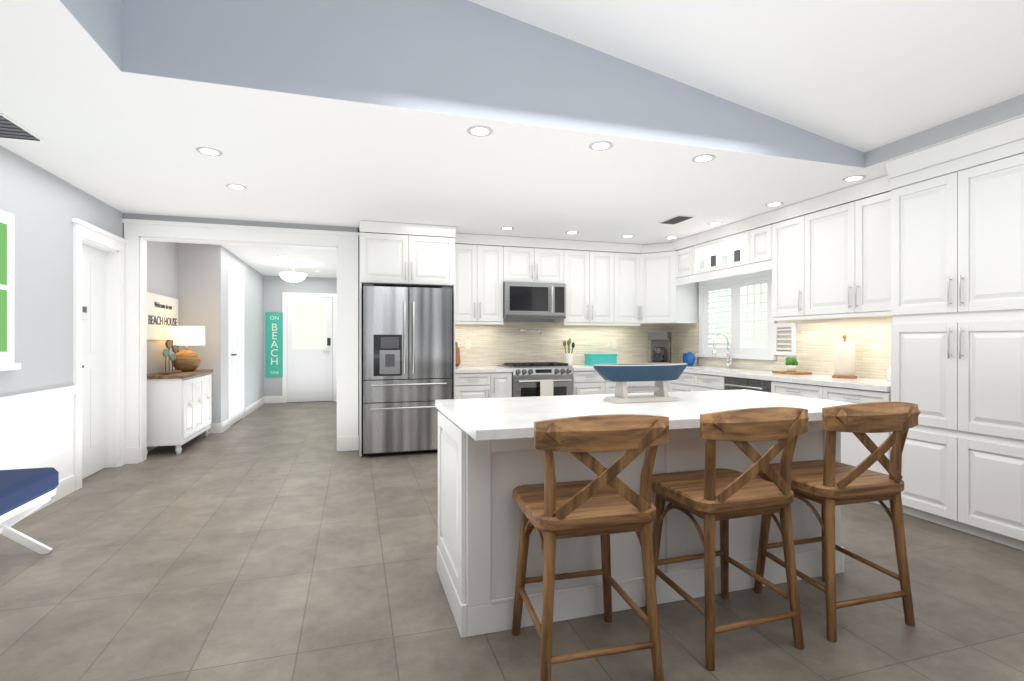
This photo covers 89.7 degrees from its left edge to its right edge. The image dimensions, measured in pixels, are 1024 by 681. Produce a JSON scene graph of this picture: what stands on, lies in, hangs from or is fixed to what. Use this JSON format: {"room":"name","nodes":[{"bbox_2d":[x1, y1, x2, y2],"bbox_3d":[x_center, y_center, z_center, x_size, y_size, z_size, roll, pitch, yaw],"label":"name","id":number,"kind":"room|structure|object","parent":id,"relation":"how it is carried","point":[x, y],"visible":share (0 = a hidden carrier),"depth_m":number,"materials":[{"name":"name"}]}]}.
{"room":"kitchen","nodes":[
{"label":"kitchen","id":0,"kind":"room"},
{"bbox_2d":[0,145,177,396],"bbox_3d":[-2.786,-0.070,1.501,0.150,2.540,10.500,0,0,-17],"label":"wall","id":1,"kind":"structure","parent":0,"point":[44,206],"depth_m":3.77,"materials":[{"name":"grey paint"}]},
{"bbox_2d":[0,210,20,370],"bbox_3d":[-3.100,-0.315,2.874,0.049,1.010,1.070,0,0,-17],"label":"window","id":2,"kind":"structure","parent":1,"relation":"in","point":[7,363],"depth_m":3.28,"materials":[{"name":"white wood"}]},
{"bbox_2d":[0,386,76,522],"bbox_3d":[-2.328,0.780,0.311,0.030,0.840,7.955,0,0,-17],"label":"wainscoting","id":3,"kind":"structure","parent":1,"relation":"attached to","point":[36,429],"depth_m":3.69,"materials":[{"name":"white wood"}]},
{"bbox_2d":[82,244,105,478],"bbox_3d":[-3.718,0.180,4.526,0.095,2.029,0.698,0,0,-17],"label":"room door","id":4,"kind":"structure","parent":1,"relation":"in","point":[94,366],"depth_m":4.62,"materials":[{"name":"white wood"}]},
{"bbox_2d":[82,305,86,319],"bbox_3d":[-3.668,-0.240,4.405,0.026,0.120,0.090,0,0,-17],"label":"door hinge","id":5,"kind":"object","parent":4,"relation":"attached to","point":[84,312],"visible":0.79,"depth_m":4.41,"materials":[{"name":"grey metal"}]},
{"bbox_2d":[72,218,126,489],"bbox_3d":[-3.693,0.113,4.533,0.187,2.175,0.950,0,0,-17],"label":"trim","id":6,"kind":"structure","parent":1,"relation":"attached to","point":[111,245],"depth_m":4.86,"materials":[{"name":"white wood"}]},
{"bbox_2d":[147,292,177,339],"bbox_3d":[-4.064,-0.265,5.983,0.024,0.510,1.060,0,0,-17],"label":"board","id":7,"kind":"object","parent":1,"relation":"attached to","point":[156,332],"visible":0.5,"depth_m":5.87,"materials":[{"name":"white"}]},
{"bbox_2d":[154,301,171,309],"bbox_3d":[-4.049,-0.403,5.988,0.004,0.059,0.584,0,0,-17],"label":"sign","id":8,"kind":"object","parent":7,"relation":"attached to","point":[160,306],"visible":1,"depth_m":5.91,"materials":[{"name":"grey paint"}]},
{"bbox_2d":[149,315,176,325],"bbox_3d":[-4.050,-0.226,5.991,0.004,0.098,0.918,0,0,-17],"label":"sign","id":9,"kind":"object","parent":7,"relation":"attached to","point":[166,321],"visible":1,"depth_m":5.94,"materials":[{"name":"grey"}]},
{"bbox_2d":[178,243,209,369],"bbox_3d":[-4.113,-0.070,6.664,0.330,2.540,0.150,0,0,-17],"label":"wall","id":10,"kind":"structure","parent":0,"point":[204,270],"depth_m":6.60,"materials":[{"name":"grey paint"}]},
{"bbox_2d":[201,422,223,433],"bbox_3d":[-3.989,1.135,6.614,0.478,0.130,0.018,0,0,-17],"label":"baseboard","id":11,"kind":"structure","parent":10,"relation":"attached to","point":[215,427],"depth_m":6.66,"materials":[{"name":"white"}]},
{"bbox_2d":[124,213,337,246],"bbox_3d":[-2.856,-0.070,5.375,1.980,2.540,0.150,0,0,-17],"label":"wall","id":12,"kind":"structure","parent":0,"point":[222,221],"depth_m":5.28,"materials":[{"name":"grey paint"}]},
{"bbox_2d":[122,218,358,463],"bbox_3d":[-2.745,0.010,5.388,2.220,2.380,0.190,0,0,-17],"label":"door frame","id":13,"kind":"structure","parent":12,"relation":"attached to","point":[346,243],"depth_m":5.25,"materials":[{"name":"white wood"}]},
{"bbox_2d":[210,245,265,422],"bbox_3d":[-4.361,-0.070,8.313,0.160,2.540,3.450,0,0,-17],"label":"wall","id":14,"kind":"structure","parent":0,"point":[223,262],"depth_m":7.27,"materials":[{"name":"grey paint"}]},
{"bbox_2d":[223,419,228,430],"bbox_3d":[-3.829,1.135,6.876,0.018,0.130,0.330,0,0,-17],"label":"baseboard","id":15,"kind":"structure","parent":14,"relation":"attached to","point":[226,423],"depth_m":6.91,"materials":[{"name":"white wood"}]},
{"bbox_2d":[228,273,243,427],"bbox_3d":[-4.027,0.135,7.527,0.020,2.130,1.010,0,0,-17],"label":"door frame","id":16,"kind":"structure","parent":14,"relation":"attached to","point":[234,278],"depth_m":7.12,"materials":[{"name":"white wood"}]},
{"bbox_2d":[231,280,242,425],"bbox_3d":[-4.005,0.172,7.533,0.064,2.035,0.840,0,0,-17],"label":"door","id":17,"kind":"structure","parent":14,"relation":"in","point":[236,352],"depth_m":7.50,"materials":[{"name":"white wood"}]},
{"bbox_2d":[244,397,263,416],"bbox_3d":[-4.469,1.135,8.970,0.018,0.130,1.830,0,0,-17],"label":"baseboard","id":18,"kind":"structure","parent":14,"relation":"attached to","point":[249,409],"depth_m":8.75,"materials":[{"name":"white"}]},
{"bbox_2d":[266,276,336,402],"bbox_3d":[-3.949,-0.070,10.164,1.670,2.540,0.150,0,0,-17],"label":"wall","id":19,"kind":"structure","parent":0,"point":[275,285],"depth_m":9.93,"materials":[{"name":"grey paint"}]},
{"bbox_2d":[264,396,281,402],"bbox_3d":[-4.575,1.135,9.885,0.310,0.130,0.018,0,0,-17],"label":"baseboard","id":20,"kind":"structure","parent":19,"relation":"attached to","point":[267,399],"depth_m":9.87,"materials":[{"name":"white"}]},
{"bbox_2d":[266,312,282,376],"bbox_3d":[-4.560,0.080,9.887,0.300,1.240,0.021,0,0,-17],"label":"board","id":21,"kind":"object","parent":19,"relation":"attached to","point":[274,367],"visible":0.86,"depth_m":9.88,"materials":[{"name":"teal paint"}]},
{"bbox_2d":[271,324,277,364],"bbox_3d":[-4.556,0.072,9.874,0.133,0.792,0.004,0,0,-17],"label":"sign","id":22,"kind":"object","parent":21,"relation":"attached to","point":[273,335],"visible":1,"depth_m":9.87,"materials":[{"name":"white paint"}]},
{"bbox_2d":[282,292,336,402],"bbox_3d":[-3.948,0.135,10.076,1.000,2.130,0.020,0,0,-17],"label":"door frame","id":23,"kind":"structure","parent":19,"relation":"attached to","point":[285,295],"depth_m":10.03,"materials":[{"name":"white wood"}]},
{"bbox_2d":[287,297,332,401],"bbox_3d":[-3.939,0.172,10.044,0.830,2.035,0.084,0,0,-17],"label":"front door","id":24,"kind":"structure","parent":19,"relation":"in","point":[309,348],"depth_m":10.05,"materials":[{"name":"white wood"}]},
{"bbox_2d":[338,226,356,231],"bbox_3d":[-2.508,-0.070,7.965,0.200,2.540,4.900,0,0,-17],"label":"wall","id":25,"kind":"structure","parent":0,"point":[348,229],"depth_m":5.62,"materials":[{"name":"grey paint"}]},
{"bbox_2d":[358,237,553,434],"bbox_3d":[0.245,-0.070,6.689,4.320,2.540,0.150,0,0,-17],"label":"wall","id":26,"kind":"structure","parent":0,"point":[520,320],"depth_m":5.99,"materials":[{"name":"grey paint"}]},
{"bbox_2d":[455,233,502,322],"bbox_3d":[-0.459,-0.728,6.216,0.643,1.016,0.336,0,0,-17],"label":"upper cabinet","id":27,"kind":"object","parent":26,"relation":"attached to","point":[478,258],"depth_m":6.06,"materials":[{"name":"white wood"}]},
{"bbox_2d":[503,236,566,286],"bbox_3d":[0.221,-0.968,6.424,0.780,0.536,0.336,0,0,-17],"label":"upper cabinet","id":28,"kind":"object","parent":26,"relation":"attached to","point":[524,259],"depth_m":6.26,"materials":[{"name":"white wood"}]},
{"bbox_2d":[503,282,565,319],"bbox_3d":[0.240,-0.483,6.364,0.770,0.426,0.461,0,0,-17],"label":"over-the-range microwave","id":29,"kind":"object","parent":28,"relation":"attached to","point":[535,301],"visible":0.98,"depth_m":6.19,"materials":[{"name":"silver metal"}]},
{"bbox_2d":[456,321,667,365],"bbox_3d":[0.678,0.040,6.736,3.120,0.559,0.012,0,0,-17],"label":"tile backsplash","id":30,"kind":"structure","parent":26,"relation":"attached to","point":[509,342],"depth_m":6.66,"materials":[{"name":"tile"}]},
{"bbox_2d":[465,340,470,348],"bbox_3d":[-0.544,0.050,6.353,0.075,0.120,0.005,0,0,-17],"label":"electrical outlet plate","id":31,"kind":"object","parent":30,"relation":"attached to","point":[468,344],"depth_m":6.35,"materials":[{"name":"beige plastic"}]},
{"bbox_2d":[519,329,540,333],"bbox_3d":[0.230,-0.116,6.527,0.260,0.072,0.125,0,0,-17],"label":"pot filler","id":32,"kind":"object","parent":30,"relation":"attached to","point":[520,330],"visible":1,"depth_m":6.49,"materials":[{"name":"silver metal"}]},
{"bbox_2d":[611,340,615,348],"bbox_3d":[1.369,0.050,6.938,0.075,0.120,0.005,0,0,-17],"label":"electrical outlet plate","id":33,"kind":"object","parent":30,"relation":"attached to","point":[613,342],"depth_m":6.93,"materials":[{"name":"beige plastic"}]},
{"bbox_2d":[554,240,610,325],"bbox_3d":[0.953,-0.728,6.648,0.750,1.016,0.336,0,0,-17],"label":"upper cabinet","id":34,"kind":"object","parent":26,"relation":"attached to","point":[588,289],"depth_m":6.47,"materials":[{"name":"white wood"}]},
{"bbox_2d":[611,243,638,325],"bbox_3d":[1.433,-0.728,6.775,0.482,1.016,0.372,0,0,-17],"label":"upper cabinet","id":35,"kind":"object","parent":26,"relation":"attached to","point":[624,257],"depth_m":6.62,"materials":[{"name":"white wood"}]},
{"bbox_2d":[651,247,678,318],"bbox_3d":[1.863,-0.710,6.590,0.340,0.827,0.340,0,0,-17],"label":"upper cabinet","id":36,"kind":"object","parent":26,"relation":"attached to","point":[664,285],"depth_m":6.54,"materials":[{"name":"white wood"}]},
{"bbox_2d":[639,241,698,325],"bbox_3d":[1.946,-0.728,6.782,0.707,1.016,0.659,0,0,-17],"label":"upper cabinet","id":37,"kind":"object","parent":26,"relation":"attached to","point":[688,288],"depth_m":6.59,"materials":[{"name":"white wood"}]},
{"bbox_2d":[0,0,1023,277],"bbox_3d":[-0.182,-1.729,4.101,6.650,0.983,13.950,0,0,-17],"label":"ceiling","id":38,"kind":"structure","parent":0,"point":[93,115],"depth_m":3.13,"materials":[{"name":"white paint"}]},
{"bbox_2d":[0,113,45,141],"bbox_3d":[-2.870,-1.222,2.900,0.230,0.033,0.410,0,0,-17],"label":"ceiling vent","id":39,"kind":"object","parent":38,"relation":"in","point":[10,128],"depth_m":3.03,"materials":[{"name":"white metal"}]},
{"bbox_2d":[196,147,222,155],"bbox_3d":[-1.984,-1.238,3.377,0.154,0.004,0.154,0,0,-26],"label":"recessed light","id":40,"kind":"object","parent":38,"relation":"in","point":[206,150],"depth_m":3.37,"materials":[{"name":"grey"}]},
{"bbox_2d":[226,184,246,189],"bbox_3d":[-2.221,-1.238,4.152,0.154,0.004,0.154,0,0,-26],"label":"recessed light","id":41,"kind":"object","parent":38,"relation":"in","point":[238,187],"depth_m":4.14,"materials":[{"name":"grey"}]},
{"bbox_2d":[279,263,306,282],"bbox_3d":[-3.540,-1.089,8.329,0.420,0.299,0.420,0,0,-17],"label":"light","id":42,"kind":"object","parent":38,"relation":"hanging from","point":[293,276],"visible":1,"depth_m":8.21,"materials":[{"name":"white glass"}]},
{"bbox_2d":[467,126,492,136],"bbox_3d":[-0.189,-1.238,3.048,0.154,0.004,0.154,0,0,-26],"label":"recessed light","id":43,"kind":"object","parent":38,"relation":"in","point":[480,131],"depth_m":3.05,"materials":[{"name":"grey"}]},
{"bbox_2d":[500,227,513,229],"bbox_3d":[-0.054,-1.238,5.683,0.154,0.004,0.154,0,0,-26],"label":"recessed light","id":44,"kind":"object","parent":38,"relation":"in","point":[503,228],"depth_m":5.69,"materials":[{"name":"grey"}]},
{"bbox_2d":[565,231,578,233],"bbox_3d":[0.692,-1.238,5.911,0.154,0.004,0.154,0,0,-26],"label":"recessed light","id":45,"kind":"object","parent":38,"relation":"in","point":[569,232],"depth_m":5.90,"materials":[{"name":"grey"}]},
{"bbox_2d":[589,141,612,150],"bbox_3d":[0.566,-1.238,3.279,0.154,0.004,0.154,0,0,-26],"label":"recessed light","id":46,"kind":"object","parent":38,"relation":"in","point":[600,145],"depth_m":3.27,"materials":[{"name":"grey"}]},
{"bbox_2d":[621,235,633,237],"bbox_3d":[1.371,-1.238,6.118,0.154,0.004,0.154,0,0,-26],"label":"recessed light","id":47,"kind":"object","parent":38,"relation":"in","point":[624,236],"depth_m":6.12,"materials":[{"name":"grey"}]},
{"bbox_2d":[665,236,677,238],"bbox_3d":[1.920,-1.238,6.202,0.154,0.004,0.154,0,0,-44],"label":"recessed light","id":48,"kind":"object","parent":38,"relation":"in","point":[670,237],"depth_m":6.18,"materials":[{"name":"grey"}]},
{"bbox_2d":[658,215,695,224],"bbox_3d":[1.642,-1.222,5.147,0.212,0.033,0.376,0,0,-17],"label":"ceiling vent","id":49,"kind":"object","parent":38,"relation":"in","point":[676,219],"depth_m":5.24,"materials":[{"name":"white metal"}]},
{"bbox_2d":[691,154,715,162],"bbox_3d":[1.302,-1.238,3.504,0.154,0.004,0.154,0,0,-26],"label":"recessed light","id":50,"kind":"object","parent":38,"relation":"in","point":[700,158],"depth_m":3.50,"materials":[{"name":"grey"}]},
{"bbox_2d":[708,222,722,224],"bbox_3d":[2.151,-1.238,5.447,0.154,0.004,0.154,0,0,-26],"label":"recessed light","id":51,"kind":"object","parent":38,"relation":"in","point":[711,223],"depth_m":5.44,"materials":[{"name":"grey"}]},
{"bbox_2d":[765,202,783,206],"bbox_3d":[2.385,-1.238,4.682,0.154,0.004,0.154,0,0,-26],"label":"recessed light","id":52,"kind":"object","parent":38,"relation":"in","point":[772,204],"depth_m":4.68,"materials":[{"name":"grey"}]},
{"bbox_2d":[842,175,865,181],"bbox_3d":[2.613,-1.238,3.936,0.154,0.004,0.154,0,0,-26],"label":"recessed light","id":53,"kind":"object","parent":38,"relation":"in","point":[856,177],"depth_m":3.93,"materials":[{"name":"grey"}]},
{"bbox_2d":[0,401,1023,680],"bbox_3d":[-0.175,1.230,4.077,6.950,0.060,14.300,0,0,-17],"label":"floor","id":54,"kind":"structure","parent":0,"point":[276,541],"depth_m":2.41,"materials":[{"name":"tile"}]},
{"bbox_2d":[0,467,58,553],"bbox_3d":[-2.664,0.973,2.317,0.480,0.486,1.290,0,0,-17],"label":"bench","id":55,"kind":"object","parent":54,"relation":"on","point":[24,493],"visible":0.94,"depth_m":2.81,"materials":[{"name":"blue fabric"}]},
{"bbox_2d":[147,369,212,453],"bbox_3d":[-3.802,0.782,5.907,0.438,0.835,1.180,0,0,-17],"label":"sideboard","id":56,"kind":"object","parent":54,"relation":"on","point":[178,410],"visible":0.9,"depth_m":5.41,"materials":[{"name":"white wood"}]},
{"bbox_2d":[159,339,181,374],"bbox_3d":[-3.749,0.175,5.661,0.100,0.378,0.470,0,0,-17],"label":"sculpture","id":57,"kind":"object","parent":56,"relation":"on","point":[169,343],"visible":1,"depth_m":5.62,"materials":[{"name":"brown wood"}]},
{"bbox_2d":[167,326,204,371],"bbox_3d":[-3.857,0.099,6.099,0.380,0.530,0.380,0,0,-17],"label":"table lamp","id":58,"kind":"object","parent":56,"relation":"on","point":[187,360],"visible":0.94,"depth_m":5.98,"materials":[{"name":"fabric"}]},
{"bbox_2d":[362,284,451,454],"bbox_3d":[-1.179,0.312,5.704,0.910,1.775,0.841,0,0,-17],"label":"refrigerator","id":59,"kind":"object","parent":54,"relation":"on","point":[406,357],"visible":0.96,"depth_m":5.34,"materials":[{"name":"grey metal"}]},
{"bbox_2d":[359,220,455,455],"bbox_3d":[-1.193,-0.018,5.791,1.005,2.436,0.721,0,0,-17],"label":"tall cabinet","id":60,"kind":"object","parent":54,"relation":"on","point":[391,254],"visible":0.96,"depth_m":5.49,"materials":[{"name":"white"}]},
{"bbox_2d":[456,366,512,398],"bbox_3d":[-0.402,0.760,6.068,0.666,0.880,0.653,0,0,-17],"label":"base cabinet","id":61,"kind":"object","parent":54,"relation":"on","point":[473,382],"visible":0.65,"depth_m":5.79,"materials":[{"name":"white wood"}]},
{"bbox_2d":[456,343,459,366],"bbox_3d":[-0.683,0.164,6.202,0.090,0.302,0.194,0,0,-17],"label":"knife block","id":62,"kind":"object","parent":61,"relation":"on","point":[457,356],"visible":0.46,"depth_m":6.15,"materials":[{"name":"brown wood"}]},
{"bbox_2d":[498,362,573,396],"bbox_3d":[0.289,0.738,6.237,0.745,0.925,0.710,0,0,-17],"label":"range","id":63,"kind":"object","parent":54,"relation":"on","point":[531,379],"visible":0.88,"depth_m":5.96,"materials":[{"name":"silver metal"}]},
{"bbox_2d":[573,369,599,394],"bbox_3d":[0.864,0.780,6.472,0.482,0.840,0.620,0,0,-17],"label":"base cabinet","id":64,"kind":"object","parent":54,"relation":"on","point":[589,380],"depth_m":6.16,"materials":[{"name":"white wood"}]},
{"bbox_2d":[572,365,593,372],"bbox_3d":[1.457,0.340,6.645,1.719,0.040,0.636,0,0,-17],"label":"countertop","id":65,"kind":"structure","parent":64,"relation":"on","point":[576,368],"depth_m":6.14,"materials":[{"name":"white stone"}]},
{"bbox_2d":[563,338,574,365],"bbox_3d":[0.724,0.144,6.595,0.149,0.350,0.136,0,0,-17],"label":"utensil crock","id":66,"kind":"object","parent":65,"relation":"on","point":[568,357],"visible":0.96,"depth_m":6.55,"materials":[{"name":"white ceramic"}]},
{"bbox_2d":[584,354,616,364],"bbox_3d":[1.157,0.246,6.717,0.390,0.145,0.180,0,0,-17],"label":"box","id":67,"kind":"object","parent":65,"relation":"on","point":[591,359],"visible":0.85,"depth_m":6.63,"materials":[{"name":"teal"}]},
{"bbox_2d":[648,332,670,362],"bbox_3d":[1.942,0.106,6.770,0.250,0.425,0.260,0,0,28],"label":"coffee maker","id":68,"kind":"object","parent":65,"relation":"on","point":[660,347],"visible":0.88,"depth_m":6.70,"materials":[{"name":"grey"}]},
{"bbox_2d":[512,414,668,680],"bbox_3d":[0.259,0.725,1.942,0.493,0.954,0.491,0,0,-17],"label":"stool","id":69,"kind":"object","parent":54,"relation":"on","point":[605,503],"visible":1,"depth_m":1.77,"materials":[{"name":"brown wood"}]},
{"bbox_2d":[600,375,651,393],"bbox_3d":[1.348,0.780,6.599,0.757,0.840,0.660,0,0,-17],"label":"base cabinet","id":70,"kind":"object","parent":54,"relation":"on","point":[606,387],"depth_m":6.27,"materials":[{"name":"white wood"}]},
{"bbox_2d":[435,405,843,637],"bbox_3d":[0.664,0.780,2.676,2.013,0.840,0.650,0,0,-17],"label":"kitchen island","id":71,"kind":"object","parent":54,"relation":"on","point":[490,457],"depth_m":2.27,"materials":[{"name":"white wood"}]},
{"bbox_2d":[435,389,855,440],"bbox_3d":[0.698,0.340,2.608,2.030,0.040,0.980,0,0,-17],"label":"island countertop","id":72,"kind":"structure","parent":71,"relation":"on","point":[507,418],"depth_m":2.46,"materials":[{"name":"white stone"}]},
{"bbox_2d":[593,363,686,402],"bbox_3d":[0.689,0.222,2.741,0.550,0.194,0.192,0,0,-17],"label":"decorative bowl","id":73,"kind":"object","parent":72,"relation":"on","point":[623,374],"visible":1,"depth_m":2.68,"materials":[{"name":"blue wood"}]},
{"bbox_2d":[652,380,671,392],"bbox_3d":[2.098,0.780,6.334,0.677,0.840,0.407,0,0,-17],"label":"base cabinet","id":74,"kind":"object","parent":54,"relation":"on","point":[669,383],"depth_m":6.14,"materials":[{"name":"white wood"}]},
{"bbox_2d":[672,373,747,391],"bbox_3d":[2.297,0.780,5.782,0.620,0.840,1.005,0,0,-17],"label":"base cabinet","id":75,"kind":"object","parent":54,"relation":"on","point":[686,381],"depth_m":5.62,"materials":[{"name":"white wood"}]},
{"bbox_2d":[645,407,808,670],"bbox_3d":[0.869,0.725,2.129,0.490,0.954,0.483,0,0,-17],"label":"stool","id":76,"kind":"object","parent":54,"relation":"on","point":[711,494],"visible":0.98,"depth_m":1.96,"materials":[{"name":"brown wood"}]},
{"bbox_2d":[724,377,770,392],"bbox_3d":[2.505,0.782,5.001,0.665,0.835,0.596,0,0,-17],"label":"dishwasher","id":77,"kind":"object","parent":54,"relation":"on","point":[733,383],"visible":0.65,"depth_m":4.90,"materials":[{"name":"grey metal"}]},
{"bbox_2d":[771,381,819,398],"bbox_3d":[2.709,0.780,4.433,0.620,0.840,0.596,0,0,-17],"label":"base cabinet","id":78,"kind":"object","parent":54,"relation":"on","point":[779,387],"depth_m":4.37,"materials":[{"name":"white wood"}]},
{"bbox_2d":[754,401,920,641],"bbox_3d":[1.426,0.725,2.299,0.490,0.954,0.483,0,0,-17],"label":"stool","id":79,"kind":"object","parent":54,"relation":"on","point":[828,483],"visible":0.79,"depth_m":2.12,"materials":[{"name":"brown wood"}]},
{"bbox_2d":[820,385,890,507],"bbox_3d":[2.856,0.780,3.951,0.620,0.840,0.534,0,0,-17],"label":"base cabinet","id":80,"kind":"object","parent":54,"relation":"on","point":[853,452],"depth_m":3.84,"materials":[{"name":"white wood"}]},
{"bbox_2d":[682,365,890,392],"bbox_3d":[2.497,0.340,5.096,0.636,0.040,2.934,0,0,-17],"label":"countertop","id":81,"kind":"structure","parent":80,"relation":"on","point":[877,385],"depth_m":4.45,"materials":[{"name":"white stone"}]},
{"bbox_2d":[683,352,695,365],"bbox_3d":[2.226,0.231,6.468,0.060,0.175,0.190,0,0,-17],"label":"decor","id":82,"kind":"object","parent":81,"relation":"on","point":[689,358],"visible":0.96,"depth_m":6.43,"materials":[{"name":"blue ceramic"}]},
{"bbox_2d":[713,333,731,367],"bbox_3d":[2.408,0.117,5.885,0.230,0.404,0.090,0,0,-17],"label":"kitchen faucet","id":83,"kind":"object","parent":81,"relation":"on","point":[728,364],"visible":0.98,"depth_m":5.90,"materials":[{"name":"silver metal"}]},
{"bbox_2d":[772,357,811,374],"bbox_3d":[2.696,0.239,4.965,0.200,0.158,0.280,0,0,-17],"label":"potted plant","id":84,"kind":"object","parent":81,"relation":"on","point":[791,363],"visible":1,"depth_m":4.93,"materials":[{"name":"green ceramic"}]},
{"bbox_2d":[832,335,856,377],"bbox_3d":[2.860,0.136,4.430,0.184,0.366,0.184,0,0,-17],"label":"paper towel holder","id":85,"kind":"object","parent":81,"relation":"on","point":[844,358],"visible":1,"depth_m":4.37,"materials":[{"name":"beige paper"}]},
{"bbox_2d":[887,367,890,380],"bbox_3d":[3.002,0.264,4.034,0.110,0.110,0.107,0,0,-17],"label":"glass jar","id":86,"kind":"object","parent":81,"relation":"on","point":[889,374],"visible":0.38,"depth_m":4.03,"materials":[{"name":"white glass"}]},
{"bbox_2d":[885,116,1023,550],"bbox_3d":[3.061,-0.018,3.290,0.617,2.436,0.838,0,0,-17],"label":"tall cabinet","id":87,"kind":"object","parent":54,"relation":"on","point":[957,289],"depth_m":3.17,"materials":[{"name":"white wood"}]},
{"bbox_2d":[468,0,1023,152],"bbox_3d":[1.157,-1.813,0.302,4.650,0.936,5.900,0,0,-17],"label":"ceiling","id":88,"kind":"structure","parent":0,"point":[864,76],"depth_m":2.82,"materials":[{"name":"white paint"}]},
{"bbox_2d":[697,277,875,378],"bbox_3d":[3.591,-0.300,2.876,0.150,3.000,9.400,0,0,-17],"label":"wall","id":89,"kind":"structure","parent":0,"point":[698,320],"depth_m":6.58,"materials":[{"name":"grey paint"}]},
{"bbox_2d":[675,239,686,278],"bbox_3d":[2.274,-1.008,6.341,0.337,0.456,0.401,0,0,-17],"label":"upper cabinet","id":90,"kind":"object","parent":89,"relation":"attached to","point":[680,245],"depth_m":6.36,"materials":[{"name":"white wood"}]},
{"bbox_2d":[687,220,766,278],"bbox_3d":[2.454,-1.008,5.753,0.337,0.456,1.050,0,0,-17],"label":"upper cabinet","id":91,"kind":"object","parent":89,"relation":"attached to","point":[718,251],"depth_m":5.73,"materials":[{"name":"white wood"}]},
{"bbox_2d":[696,270,796,359],"bbox_3d":[2.656,-0.273,5.847,0.200,0.955,1.530,0,0,-17],"label":"kitchen window","id":92,"kind":"structure","parent":89,"relation":"in","point":[708,318],"depth_m":5.92,"materials":[{"name":"white"}]},
{"bbox_2d":[743,211,770,266],"bbox_3d":[2.624,-1.008,5.195,0.337,0.456,0.341,0,0,-17],"label":"upper cabinet","id":93,"kind":"object","parent":89,"relation":"attached to","point":[757,229],"depth_m":5.15,"materials":[{"name":"white wood"}]},
{"bbox_2d":[668,315,891,378],"bbox_3d":[2.705,0.040,5.494,0.013,0.559,3.574,0,0,-17],"label":"tile backsplash","id":94,"kind":"structure","parent":89,"relation":"attached to","point":[871,335],"depth_m":4.84,"materials":[{"name":"tile"}]},
{"bbox_2d":[771,204,794,318],"bbox_3d":[2.738,-0.728,4.824,0.337,1.016,0.435,0,0,-17],"label":"upper cabinet","id":95,"kind":"object","parent":89,"relation":"attached to","point":[783,220],"depth_m":4.85,"materials":[{"name":"white wood"}]},
{"bbox_2d":[795,175,890,318],"bbox_3d":[2.918,-0.728,4.234,0.337,1.016,1.038,0,0,-17],"label":"upper cabinet","id":96,"kind":"object","parent":89,"relation":"attached to","point":[828,255],"depth_m":4.24,"materials":[{"name":"white wood"}]},
{"label":"outside","id":97,"kind":"structure","parent":0,"visible":0},
{"bbox_2d":[715,284,766,347],"bbox_3d":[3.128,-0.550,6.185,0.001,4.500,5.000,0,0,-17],"label":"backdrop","id":98,"kind":"structure","parent":97,"point":[744,292],"depth_m":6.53,"materials":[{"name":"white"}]}
]}

